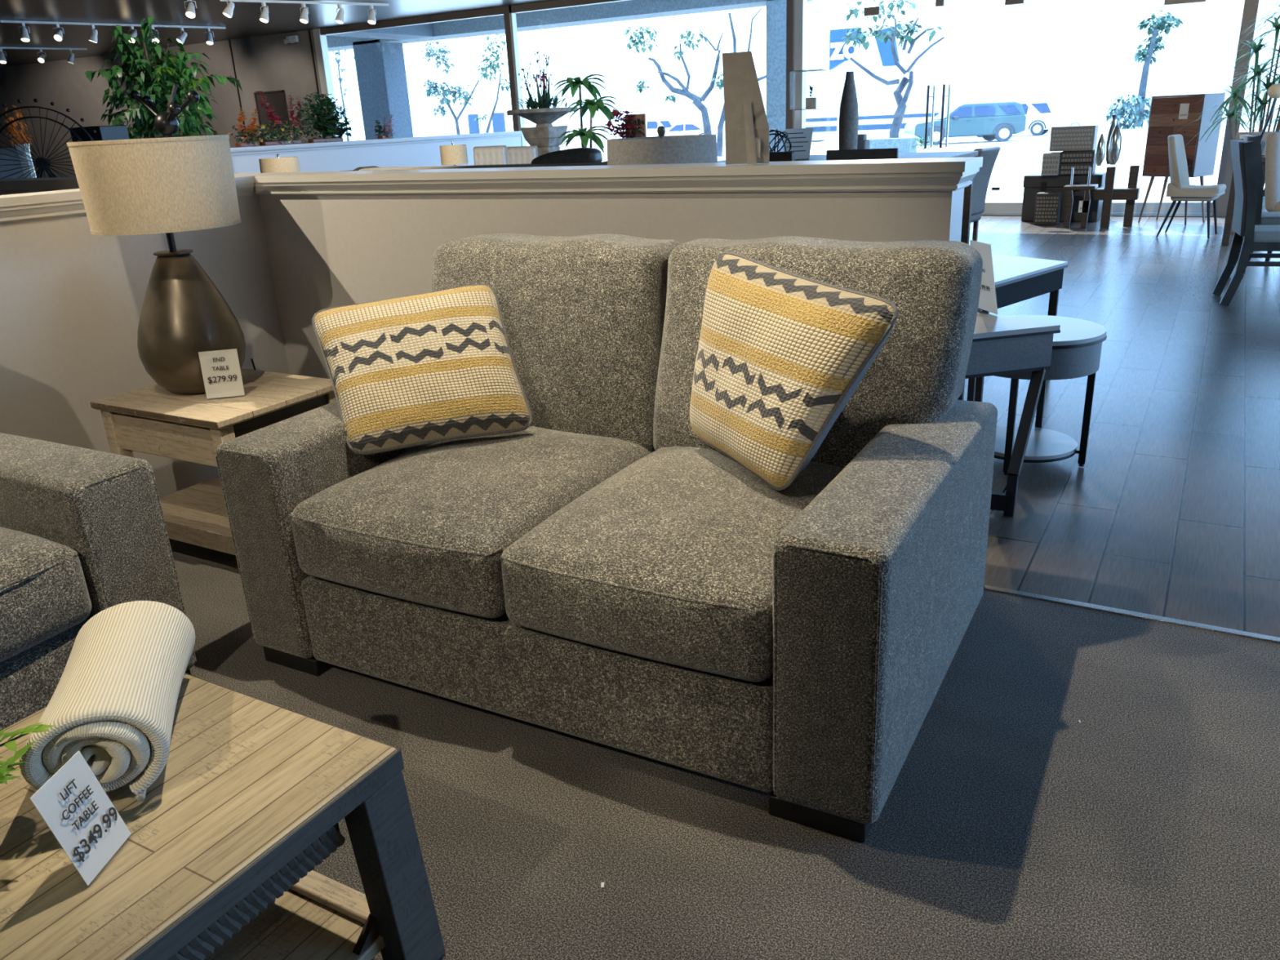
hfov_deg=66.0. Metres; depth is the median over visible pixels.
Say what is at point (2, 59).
track light
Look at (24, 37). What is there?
track light
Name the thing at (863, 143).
jar
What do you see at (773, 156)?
counter chair
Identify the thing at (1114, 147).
vase
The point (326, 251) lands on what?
wall partition
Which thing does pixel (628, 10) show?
beam
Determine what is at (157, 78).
ficus tree
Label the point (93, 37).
track light
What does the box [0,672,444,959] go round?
coffee table
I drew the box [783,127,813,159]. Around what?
card
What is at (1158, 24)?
street tree
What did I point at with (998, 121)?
parked car
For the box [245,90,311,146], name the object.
flower arrangement
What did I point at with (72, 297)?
wall partition
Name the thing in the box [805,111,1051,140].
barrier
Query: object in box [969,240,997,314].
price sign
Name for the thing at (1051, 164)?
box
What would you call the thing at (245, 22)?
ceiling
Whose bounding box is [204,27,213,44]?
track light
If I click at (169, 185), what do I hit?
table lamp
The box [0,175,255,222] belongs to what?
trim
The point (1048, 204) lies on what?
box
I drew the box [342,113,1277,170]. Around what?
ground
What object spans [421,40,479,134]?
street tree
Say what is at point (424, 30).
beam
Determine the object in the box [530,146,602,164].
throw pillow
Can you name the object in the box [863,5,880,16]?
bracket
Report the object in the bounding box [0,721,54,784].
potted plant
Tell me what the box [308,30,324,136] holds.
trim
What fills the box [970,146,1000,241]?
upholstered chair
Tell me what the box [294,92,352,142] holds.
flower arrangement
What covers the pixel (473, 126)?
kiosk
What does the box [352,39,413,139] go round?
pillar
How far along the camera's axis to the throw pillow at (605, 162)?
6.07 m
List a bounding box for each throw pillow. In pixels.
[311,283,532,454]
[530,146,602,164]
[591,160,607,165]
[689,251,897,490]
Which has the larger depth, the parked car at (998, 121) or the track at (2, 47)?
the parked car at (998, 121)
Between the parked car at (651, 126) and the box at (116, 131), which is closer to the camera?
the box at (116, 131)
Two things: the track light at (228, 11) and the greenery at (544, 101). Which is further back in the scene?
the track light at (228, 11)
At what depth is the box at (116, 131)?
6.50 m
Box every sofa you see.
[0,432,196,730]
[358,161,600,170]
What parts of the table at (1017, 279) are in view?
leg, leg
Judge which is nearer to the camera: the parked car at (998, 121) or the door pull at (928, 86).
the door pull at (928, 86)
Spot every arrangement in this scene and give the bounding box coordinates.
[4,105,36,177]
[226,106,263,146]
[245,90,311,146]
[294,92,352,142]
[373,114,395,138]
[600,108,646,142]
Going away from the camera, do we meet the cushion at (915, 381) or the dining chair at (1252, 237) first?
the cushion at (915, 381)
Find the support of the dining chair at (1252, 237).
on the floor
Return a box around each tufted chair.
[473,145,508,164]
[506,145,537,164]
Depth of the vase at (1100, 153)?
10.96 m
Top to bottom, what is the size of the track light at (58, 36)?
0.244 m
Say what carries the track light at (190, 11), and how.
hanging from the ceiling
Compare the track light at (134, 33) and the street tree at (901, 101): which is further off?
the street tree at (901, 101)
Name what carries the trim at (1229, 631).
on the floor
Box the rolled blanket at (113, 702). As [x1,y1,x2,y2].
[19,600,195,801]
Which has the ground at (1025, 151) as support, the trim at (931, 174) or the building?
the building
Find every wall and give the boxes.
[0,29,328,177]
[231,136,521,173]
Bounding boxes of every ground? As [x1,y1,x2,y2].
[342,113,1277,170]
[985,167,1265,201]
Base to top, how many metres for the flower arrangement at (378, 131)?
0.323 m
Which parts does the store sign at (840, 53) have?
post, panel, panel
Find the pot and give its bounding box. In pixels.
[805,97,816,108]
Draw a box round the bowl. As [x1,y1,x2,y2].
[507,106,577,126]
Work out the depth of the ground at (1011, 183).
17.49 m
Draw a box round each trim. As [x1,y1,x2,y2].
[0,156,982,195]
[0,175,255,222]
[228,40,247,142]
[230,130,522,155]
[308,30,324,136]
[983,584,1279,643]
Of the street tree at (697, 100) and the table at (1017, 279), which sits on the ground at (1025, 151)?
the street tree at (697, 100)
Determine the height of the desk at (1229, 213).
0.800 m
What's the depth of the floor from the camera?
2.29 m
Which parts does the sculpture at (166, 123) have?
rod, rod, rod, rod, rod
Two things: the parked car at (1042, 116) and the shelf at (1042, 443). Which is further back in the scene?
the parked car at (1042, 116)
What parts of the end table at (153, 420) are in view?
leg, drawer, leg, leg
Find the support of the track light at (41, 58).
attached to the track at (2, 47)
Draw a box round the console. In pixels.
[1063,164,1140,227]
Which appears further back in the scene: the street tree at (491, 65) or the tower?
the street tree at (491, 65)
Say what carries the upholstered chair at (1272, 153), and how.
on the floor
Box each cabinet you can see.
[0,146,23,178]
[1137,92,1225,226]
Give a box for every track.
[0,19,226,28]
[0,46,87,49]
[219,0,388,5]
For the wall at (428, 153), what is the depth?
13.13 m
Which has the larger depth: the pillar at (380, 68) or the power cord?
the pillar at (380, 68)
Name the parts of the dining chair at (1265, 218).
leg, leg, panel, seat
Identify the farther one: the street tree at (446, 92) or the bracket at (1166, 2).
the street tree at (446, 92)
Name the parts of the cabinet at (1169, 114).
leg, drawer, drawer, leg, drawer, drawer, drawer, drawer, drawer, drawer, drawer, leg, leg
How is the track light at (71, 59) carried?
attached to the track at (2, 47)
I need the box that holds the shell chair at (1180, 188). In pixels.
[1155,133,1226,239]
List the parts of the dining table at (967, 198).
leg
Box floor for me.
[168,215,1279,959]
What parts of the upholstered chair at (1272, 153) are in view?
leg, backrest, seat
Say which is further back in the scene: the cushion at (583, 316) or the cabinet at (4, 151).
the cabinet at (4, 151)
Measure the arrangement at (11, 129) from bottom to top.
1.699 m
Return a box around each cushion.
[0,526,91,662]
[291,426,654,618]
[431,232,679,450]
[501,446,844,682]
[653,235,982,467]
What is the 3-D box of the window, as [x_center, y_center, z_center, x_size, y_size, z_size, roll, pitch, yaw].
[3.275,-5.208,13.237,20.820,3.165,0.250,9,23,29]
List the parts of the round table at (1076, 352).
leg, leg, shelf frame, leg, leg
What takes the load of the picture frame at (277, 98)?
attached to the wall at (265, 63)
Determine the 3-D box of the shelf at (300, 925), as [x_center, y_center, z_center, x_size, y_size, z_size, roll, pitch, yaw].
[-0.988,0.936,1.426,0.630,0.025,1.184,9,23,29]
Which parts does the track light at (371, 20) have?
bulb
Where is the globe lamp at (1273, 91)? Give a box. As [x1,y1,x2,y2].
[1260,83,1279,157]
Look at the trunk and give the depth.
11.87 m
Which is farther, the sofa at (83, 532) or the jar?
the jar
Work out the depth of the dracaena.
8.43 m
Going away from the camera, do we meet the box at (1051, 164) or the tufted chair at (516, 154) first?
the tufted chair at (516, 154)
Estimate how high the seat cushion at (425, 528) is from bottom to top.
0.258 m
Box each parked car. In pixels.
[616,118,679,138]
[650,122,717,137]
[904,101,1026,144]
[976,100,1060,137]
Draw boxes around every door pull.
[924,84,935,148]
[939,84,951,147]
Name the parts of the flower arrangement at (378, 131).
planter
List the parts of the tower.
shelf plate, shelf plate, shelf plate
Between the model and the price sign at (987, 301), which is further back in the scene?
the model
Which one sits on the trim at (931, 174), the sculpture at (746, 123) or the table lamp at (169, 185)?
the sculpture at (746, 123)
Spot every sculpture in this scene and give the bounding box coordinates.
[129,82,199,137]
[722,50,768,164]
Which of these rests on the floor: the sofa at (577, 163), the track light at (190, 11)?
the sofa at (577, 163)
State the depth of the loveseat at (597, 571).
2.38 m
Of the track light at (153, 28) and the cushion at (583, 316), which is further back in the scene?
the track light at (153, 28)
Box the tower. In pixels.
[789,68,831,155]
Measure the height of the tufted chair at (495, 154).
1.216 m
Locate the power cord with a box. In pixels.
[250,358,256,369]
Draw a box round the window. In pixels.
[312,0,1259,216]
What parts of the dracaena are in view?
stem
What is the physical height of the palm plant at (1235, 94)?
2.237 m
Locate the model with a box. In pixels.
[0,98,96,178]
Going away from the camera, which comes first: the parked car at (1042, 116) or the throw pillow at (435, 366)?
the throw pillow at (435, 366)
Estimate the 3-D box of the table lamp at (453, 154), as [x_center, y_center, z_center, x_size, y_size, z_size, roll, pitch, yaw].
[-1.608,-2.670,8.603,0.233,0.545,0.233,9,23,29]
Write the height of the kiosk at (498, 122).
2.531 m
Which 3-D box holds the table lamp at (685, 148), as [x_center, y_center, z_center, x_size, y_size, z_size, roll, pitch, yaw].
[0.099,-1.098,4.026,0.450,0.658,0.450,9,23,29]
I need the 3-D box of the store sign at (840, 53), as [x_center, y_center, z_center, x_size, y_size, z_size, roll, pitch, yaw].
[10.004,-17.466,44.109,3.138,5.152,0.490,9,23,29]
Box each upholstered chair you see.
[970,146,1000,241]
[1264,132,1279,261]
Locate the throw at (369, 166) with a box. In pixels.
[339,165,395,171]
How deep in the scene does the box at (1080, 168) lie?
11.66 m
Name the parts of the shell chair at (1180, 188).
leg, leg, backrest, seat, leg, leg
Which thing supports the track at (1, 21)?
attached to the ceiling
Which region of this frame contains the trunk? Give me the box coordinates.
[1021,172,1106,221]
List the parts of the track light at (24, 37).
bulb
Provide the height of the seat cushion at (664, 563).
0.259 m
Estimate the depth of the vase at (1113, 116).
11.09 m
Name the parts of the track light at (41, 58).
bulb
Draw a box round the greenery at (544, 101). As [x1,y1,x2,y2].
[515,88,574,109]
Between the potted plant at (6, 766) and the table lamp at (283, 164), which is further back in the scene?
the table lamp at (283, 164)
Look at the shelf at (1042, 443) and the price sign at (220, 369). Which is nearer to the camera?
the price sign at (220, 369)
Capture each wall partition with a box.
[0,189,289,497]
[258,187,964,378]
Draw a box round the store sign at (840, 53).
[829,26,899,149]
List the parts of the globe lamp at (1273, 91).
stem, globe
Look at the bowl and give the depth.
11.09 m
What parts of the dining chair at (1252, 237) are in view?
leg, leg, panel, seat frame, seat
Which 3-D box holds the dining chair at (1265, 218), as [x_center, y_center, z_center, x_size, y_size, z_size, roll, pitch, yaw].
[4.866,-2.069,7.517,0.610,1.093,0.445,5,22,21]
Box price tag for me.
[1078,195,1088,212]
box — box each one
[70,124,128,142]
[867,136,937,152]
[1033,189,1062,224]
[1040,151,1061,175]
[1048,122,1098,151]
[1058,161,1096,174]
[1060,149,1095,163]
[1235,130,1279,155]
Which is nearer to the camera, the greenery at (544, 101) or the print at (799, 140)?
the print at (799, 140)
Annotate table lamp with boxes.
[66,134,245,394]
[258,154,300,173]
[440,141,468,165]
[607,125,717,164]
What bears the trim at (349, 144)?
attached to the wall at (428, 153)
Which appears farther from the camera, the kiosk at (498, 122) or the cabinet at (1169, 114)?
the kiosk at (498, 122)
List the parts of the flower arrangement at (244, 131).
planter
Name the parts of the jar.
lid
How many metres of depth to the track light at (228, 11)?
12.76 m
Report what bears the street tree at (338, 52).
on the ground at (1025, 151)
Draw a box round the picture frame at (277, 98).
[253,89,291,141]
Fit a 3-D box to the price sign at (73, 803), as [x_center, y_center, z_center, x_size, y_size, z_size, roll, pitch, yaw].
[-0.783,0.474,1.384,0.052,0.152,0.105,-1,20,5]
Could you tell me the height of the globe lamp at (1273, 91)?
0.640 m
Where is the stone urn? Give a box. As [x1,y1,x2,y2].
[506,49,577,155]
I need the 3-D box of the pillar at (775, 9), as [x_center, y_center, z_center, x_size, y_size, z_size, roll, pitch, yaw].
[2.633,-7.053,17.824,0.470,3.720,0.700,9,23,29]
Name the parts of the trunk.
lid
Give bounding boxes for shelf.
[160,475,235,555]
[204,888,384,959]
[994,426,1077,459]
[1063,183,1097,190]
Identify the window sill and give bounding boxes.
[981,200,1213,216]
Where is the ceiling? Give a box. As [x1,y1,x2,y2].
[0,0,553,66]
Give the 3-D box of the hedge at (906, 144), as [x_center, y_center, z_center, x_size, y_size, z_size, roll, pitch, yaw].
[6.217,-7.735,23.343,1.685,0.787,0.600,9,23,29]
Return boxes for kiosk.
[467,113,479,133]
[492,112,506,132]
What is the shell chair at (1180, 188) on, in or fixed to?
on the floor
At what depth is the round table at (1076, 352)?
3.92 m
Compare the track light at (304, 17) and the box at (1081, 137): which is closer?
the box at (1081, 137)
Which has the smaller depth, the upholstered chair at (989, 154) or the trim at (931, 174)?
the trim at (931, 174)
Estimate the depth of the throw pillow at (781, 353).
2.28 m
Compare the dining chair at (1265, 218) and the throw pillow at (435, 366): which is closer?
the throw pillow at (435, 366)
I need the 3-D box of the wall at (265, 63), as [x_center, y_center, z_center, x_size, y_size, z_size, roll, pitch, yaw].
[-12.395,-7.656,21.960,15.380,3.165,0.150,9,23,29]
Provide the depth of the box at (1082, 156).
11.61 m
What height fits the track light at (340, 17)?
0.252 m
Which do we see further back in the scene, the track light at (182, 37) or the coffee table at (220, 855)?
the track light at (182, 37)
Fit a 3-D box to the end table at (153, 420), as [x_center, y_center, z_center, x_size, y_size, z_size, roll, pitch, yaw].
[-1.497,-0.057,3.636,0.680,0.560,0.560,9,23,29]
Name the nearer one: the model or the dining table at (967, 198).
the model
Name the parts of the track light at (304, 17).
bulb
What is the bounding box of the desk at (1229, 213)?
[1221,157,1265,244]
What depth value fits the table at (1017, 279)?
5.03 m
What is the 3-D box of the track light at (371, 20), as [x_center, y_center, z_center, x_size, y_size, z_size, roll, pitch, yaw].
[-3.915,-6.780,14.350,0.141,0.252,0.145,-13,22,-25]
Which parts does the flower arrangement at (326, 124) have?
planter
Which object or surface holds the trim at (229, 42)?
attached to the wall at (265, 63)
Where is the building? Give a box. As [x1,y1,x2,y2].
[887,0,1279,126]
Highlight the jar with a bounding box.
[857,133,869,149]
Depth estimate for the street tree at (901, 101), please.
27.94 m
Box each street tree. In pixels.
[331,49,354,141]
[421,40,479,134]
[475,33,510,133]
[619,8,766,156]
[841,0,944,137]
[1133,9,1183,126]
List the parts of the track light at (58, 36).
bulb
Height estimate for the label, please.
0.040 m
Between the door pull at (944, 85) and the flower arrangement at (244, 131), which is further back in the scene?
the door pull at (944, 85)
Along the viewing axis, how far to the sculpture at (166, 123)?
4.45 m
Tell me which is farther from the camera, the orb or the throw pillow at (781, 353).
the orb
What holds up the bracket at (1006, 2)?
attached to the window
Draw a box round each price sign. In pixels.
[30,751,131,885]
[198,348,244,399]
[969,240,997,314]
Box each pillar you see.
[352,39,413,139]
[766,0,786,151]
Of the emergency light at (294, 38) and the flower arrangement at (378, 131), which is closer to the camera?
the flower arrangement at (378, 131)
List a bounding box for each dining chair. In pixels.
[1212,138,1279,306]
[1229,133,1279,282]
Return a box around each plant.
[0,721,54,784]
[807,84,815,97]
[1177,0,1279,232]
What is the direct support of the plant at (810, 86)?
on the tower
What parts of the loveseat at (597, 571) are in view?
arm, arm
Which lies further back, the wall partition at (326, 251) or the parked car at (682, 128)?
the parked car at (682, 128)
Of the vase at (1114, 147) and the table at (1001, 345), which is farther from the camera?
the vase at (1114, 147)
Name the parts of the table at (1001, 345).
leg, foot rail, frame, leg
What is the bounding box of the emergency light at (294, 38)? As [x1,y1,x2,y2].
[283,35,298,44]
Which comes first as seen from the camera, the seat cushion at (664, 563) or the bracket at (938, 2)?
the seat cushion at (664, 563)
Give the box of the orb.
[768,128,791,151]
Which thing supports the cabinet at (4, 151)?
on the floor
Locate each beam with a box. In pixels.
[325,0,812,51]
[326,22,433,39]
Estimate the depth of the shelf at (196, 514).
3.54 m
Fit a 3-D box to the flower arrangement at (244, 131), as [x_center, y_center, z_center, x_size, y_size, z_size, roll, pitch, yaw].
[-4.624,-4.108,11.494,0.272,0.476,0.519,9,23,29]
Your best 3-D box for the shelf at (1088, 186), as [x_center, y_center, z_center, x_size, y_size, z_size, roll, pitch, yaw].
[5.052,-3.358,11.287,0.330,0.040,0.300,9,23,29]
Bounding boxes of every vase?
[838,71,858,149]
[1094,133,1105,165]
[1106,114,1116,164]
[1107,117,1121,164]
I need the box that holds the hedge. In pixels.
[1104,94,1151,128]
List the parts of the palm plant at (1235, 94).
pot, stem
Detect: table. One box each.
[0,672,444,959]
[89,368,336,573]
[717,151,977,244]
[957,312,1060,516]
[966,315,1106,475]
[974,253,1067,401]
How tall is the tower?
1.759 m
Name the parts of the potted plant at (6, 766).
stem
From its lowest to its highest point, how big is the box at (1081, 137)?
0.310 m
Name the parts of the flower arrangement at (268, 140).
planter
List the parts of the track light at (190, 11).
bulb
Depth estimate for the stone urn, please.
11.18 m
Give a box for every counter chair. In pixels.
[768,151,795,161]
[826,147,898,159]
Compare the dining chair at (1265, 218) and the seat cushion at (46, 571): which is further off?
the dining chair at (1265, 218)
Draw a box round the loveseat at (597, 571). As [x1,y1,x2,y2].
[215,232,997,843]
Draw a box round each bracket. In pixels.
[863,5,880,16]
[935,0,945,6]
[1004,0,1024,5]
[1164,0,1205,4]
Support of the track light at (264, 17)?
attached to the track at (244, 1)
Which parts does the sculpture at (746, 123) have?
easel leg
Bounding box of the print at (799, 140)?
[786,132,808,151]
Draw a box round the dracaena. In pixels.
[551,74,618,153]
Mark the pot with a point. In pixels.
(811, 102)
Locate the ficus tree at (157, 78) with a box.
[84,16,242,145]
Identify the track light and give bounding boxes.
[0,48,6,63]
[17,22,30,41]
[36,48,46,62]
[53,23,64,41]
[66,49,75,63]
[88,24,97,42]
[128,26,137,43]
[151,26,159,43]
[176,27,186,44]
[183,0,196,17]
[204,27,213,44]
[222,0,234,17]
[259,2,269,22]
[299,3,309,23]
[334,4,344,23]
[367,4,377,24]
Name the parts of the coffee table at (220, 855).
slatted panel, leg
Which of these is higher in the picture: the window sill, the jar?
the jar
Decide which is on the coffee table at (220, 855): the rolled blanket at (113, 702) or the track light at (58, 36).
the rolled blanket at (113, 702)
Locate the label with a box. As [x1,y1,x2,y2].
[991,186,999,190]
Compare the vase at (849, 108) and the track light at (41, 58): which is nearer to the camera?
the vase at (849, 108)
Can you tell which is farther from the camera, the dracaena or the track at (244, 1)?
the track at (244, 1)
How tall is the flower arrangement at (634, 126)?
1.504 m

